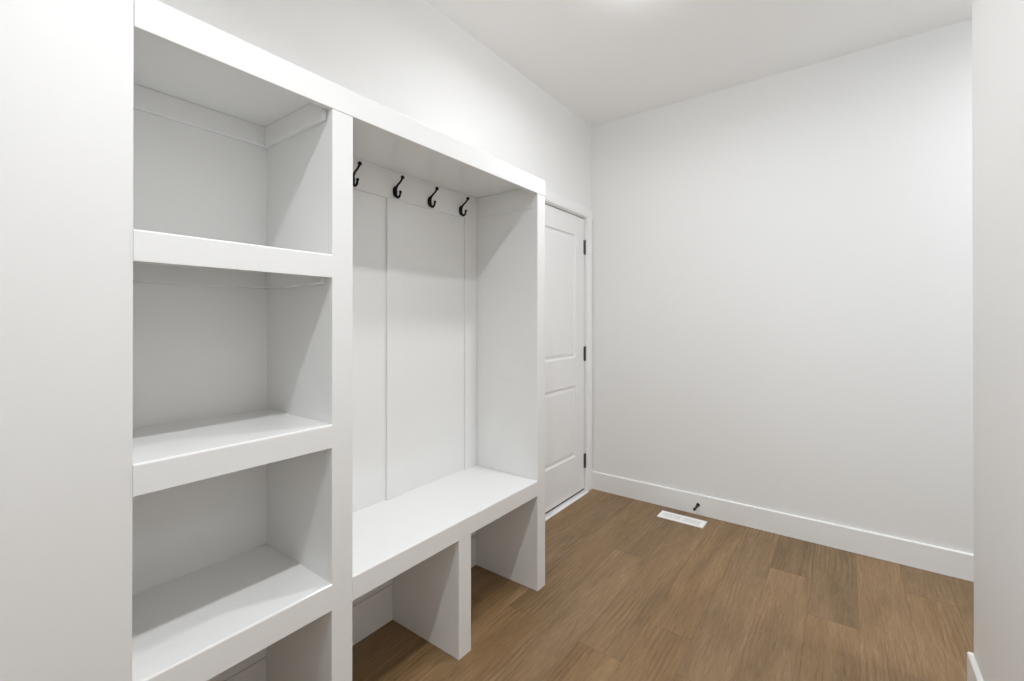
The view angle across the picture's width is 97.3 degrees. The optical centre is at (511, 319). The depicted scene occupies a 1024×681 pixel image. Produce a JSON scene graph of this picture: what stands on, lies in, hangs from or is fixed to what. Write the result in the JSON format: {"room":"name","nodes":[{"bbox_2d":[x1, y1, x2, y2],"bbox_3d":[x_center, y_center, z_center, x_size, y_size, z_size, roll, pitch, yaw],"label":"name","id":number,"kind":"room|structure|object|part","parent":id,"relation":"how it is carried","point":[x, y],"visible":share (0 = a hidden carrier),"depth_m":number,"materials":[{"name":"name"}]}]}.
{"room":"mudroom","nodes":[
{"label":"mudroom","id":0,"kind":"room"},
{"bbox_2d":[0,0,133,680],"bbox_3d":[-1.142,-0.104,0.739,0.391,2.740,0.725,0,0,37],"label":"wall","id":1,"kind":"structure","parent":0,"point":[66,66],"depth_m":0.83,"materials":[{"name":"white paint"}]},
{"bbox_2d":[158,0,590,679],"bbox_3d":[-0.855,-0.101,1.545,0.110,2.740,4.962,0,0,37],"label":"wall","id":2,"kind":"structure","parent":0,"point":[407,57],"depth_m":2.07,"materials":[{"name":"white paint"}]},
{"bbox_2d":[545,201,585,513],"bbox_3d":[0.300,0.253,3.055,0.164,2.040,0.795,0,0,37],"label":"door","id":3,"kind":"structure","parent":2,"relation":"in","point":[565,230],"depth_m":3.12,"materials":[{"name":"white paint"}]},
{"bbox_2d":[545,189,592,490],"bbox_3d":[0.331,0.220,3.038,0.014,2.106,0.928,0,0,37],"label":"door frame","id":4,"kind":"structure","parent":2,"relation":"attached to","point":[550,197],"depth_m":3.35,"materials":[{"name":"white paint"}]},
{"bbox_2d":[352,489,973,680],"bbox_3d":[0.474,1.291,0.486,3.522,0.050,5.052,0,0,37],"label":"floor","id":5,"kind":"structure","parent":0,"point":[629,592],"depth_m":1.94,"materials":[{"name":"brown wood"}]},
{"bbox_2d":[132,0,544,680],"bbox_3d":[-0.465,0.300,1.647,0.394,1.937,1.566,0,0,37],"label":"storage unit","id":6,"kind":"object","parent":5,"relation":"on","point":[339,386],"visible":0.94,"depth_m":1.40,"materials":[{"name":"white paint"}]},
{"bbox_2d":[132,544,332,680],"bbox_3d":[-0.789,0.778,1.201,0.385,0.074,0.441,0,0,37],"label":"shelf","id":7,"kind":"object","parent":6,"relation":"attached to","point":[198,622],"depth_m":1.16,"materials":[{"name":"white paint"}]},
{"bbox_2d":[132,409,332,496],"bbox_3d":[-0.789,0.327,1.202,0.385,0.066,0.441,0,0,37],"label":"shelf","id":8,"kind":"object","parent":6,"relation":"attached to","point":[171,452],"depth_m":1.13,"materials":[{"name":"white paint"}]},
{"bbox_2d":[133,229,332,277],"bbox_3d":[-0.789,-0.151,1.204,0.385,0.066,0.441,0,0,37],"label":"shelf","id":9,"kind":"object","parent":6,"relation":"attached to","point":[155,254],"depth_m":1.10,"materials":[{"name":"white paint"}]},
{"bbox_3d":[-0.616,0.233,1.767,0.009,1.762,1.554,0,0,37],"label":"panel","id":10,"kind":"part","parent":6,"relation":"part of","materials":[{"name":"white paint"}]},
{"bbox_3d":[-0.469,-0.649,1.661,0.374,0.036,1.554,0,0,37],"label":"panel","id":11,"kind":"part","parent":6,"relation":"part of","materials":[{"name":"white paint"}]},
{"bbox_3d":[-0.311,-0.631,1.544,0.020,0.074,1.554,0,0,37],"label":"rail","id":12,"kind":"part","parent":6,"relation":"part of","materials":[{"name":"white paint"}]},
{"bbox_2d":[353,161,361,186],"bbox_3d":[-0.598,-0.557,1.728,0.061,0.092,0.024,0,0,37],"label":"coat hook","id":13,"kind":"object","parent":6,"relation":"attached to","point":[359,162],"visible":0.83,"depth_m":1.72,"materials":[{"name":"black metal"}]},
{"bbox_2d":[393,175,404,198],"bbox_3d":[-0.475,-0.556,1.893,0.061,0.092,0.024,0,0,37],"label":"coat hook","id":14,"kind":"object","parent":6,"relation":"attached to","point":[395,191],"visible":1,"depth_m":1.90,"materials":[{"name":"black metal"}]},
{"bbox_3d":[-0.478,-0.570,1.941,0.008,0.121,0.985,0,0,37],"label":"hook rail","id":15,"kind":"part","parent":6,"relation":"part of","materials":[{"name":"white paint"}]},
{"bbox_2d":[428,187,438,207],"bbox_3d":[-0.357,-0.556,2.051,0.061,0.092,0.024,0,0,37],"label":"coat hook","id":16,"kind":"object","parent":6,"relation":"attached to","point":[436,188],"visible":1,"depth_m":2.05,"materials":[{"name":"black metal"}]},
{"bbox_3d":[-0.327,0.787,1.825,0.385,0.071,0.985,0,0,37],"label":"bench seat","id":17,"kind":"part","parent":6,"relation":"part of","materials":[{"name":"white paint"}]},
{"bbox_2d":[459,197,469,216],"bbox_3d":[-0.234,-0.555,2.218,0.061,0.092,0.024,0,0,37],"label":"coat hook","id":18,"kind":"object","parent":6,"relation":"attached to","point":[467,198],"visible":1,"depth_m":2.22,"materials":[{"name":"black metal"}]},
{"bbox_3d":[-0.022,0.321,2.253,0.365,1.900,0.064,0,0,37],"label":"panel","id":19,"kind":"part","parent":6,"relation":"part of","materials":[{"name":"white paint"}]},
{"bbox_2d":[545,490,588,520],"bbox_3d":[0.288,1.267,3.061,0.134,0.012,0.756,0,0,37],"label":"threshold","id":20,"kind":"object","parent":5,"relation":"on","point":[574,498],"visible":0.35,"depth_m":3.08,"materials":[{"name":"white paint"}]},
{"bbox_2d":[657,510,706,527],"bbox_3d":[1.081,1.270,2.869,0.280,0.004,0.109,0,0,37],"label":"floor vent","id":21,"kind":"object","parent":5,"relation":"in","point":[663,514],"visible":1,"depth_m":2.86,"materials":[{"name":"white metal"}]},
{"bbox_2d":[662,513,701,524],"bbox_3d":[1.081,1.270,2.869,0.232,0.003,0.057,0,0,37],"label":"grille","id":22,"kind":"object","parent":21,"relation":"attached to","point":[672,516],"depth_m":2.87,"materials":[{"name":"white metal"}]},
{"bbox_2d":[426,0,971,126],"bbox_3d":[0.474,-1.499,0.494,3.522,0.050,5.052,0,0,37],"label":"ceiling","id":23,"kind":"structure","parent":0,"point":[604,61],"depth_m":2.34,"materials":[{"name":"white paint"}]},
{"bbox_2d":[591,19,973,553],"bbox_3d":[1.961,-0.099,2.476,3.302,2.740,0.110,0,0,37],"label":"wall","id":24,"kind":"structure","parent":0,"point":[782,263],"depth_m":2.61,"materials":[{"name":"white paint"}]},
{"bbox_2d":[592,471,973,581],"bbox_3d":[1.924,1.206,2.423,3.302,0.130,0.014,0,0,37],"label":"baseboard","id":25,"kind":"structure","parent":24,"relation":"attached to","point":[941,560],"depth_m":2.60,"materials":[{"name":"white paint"}]},
{"bbox_2d":[972,0,1023,680],"bbox_3d":[0.447,-0.106,-0.074,0.115,2.740,3.914,0,0,37],"label":"wall","id":26,"kind":"structure","parent":0,"point":[997,25],"depth_m":1.27,"materials":[{"name":"white paint"}]},
{"bbox_2d":[967,652,982,680],"bbox_3d":[0.399,1.199,-0.033,0.014,0.130,3.928,0,0,37],"label":"baseboard","id":27,"kind":"structure","parent":26,"relation":"attached to","point":[973,672],"depth_m":1.49,"materials":[{"name":"white paint"}]}
]}

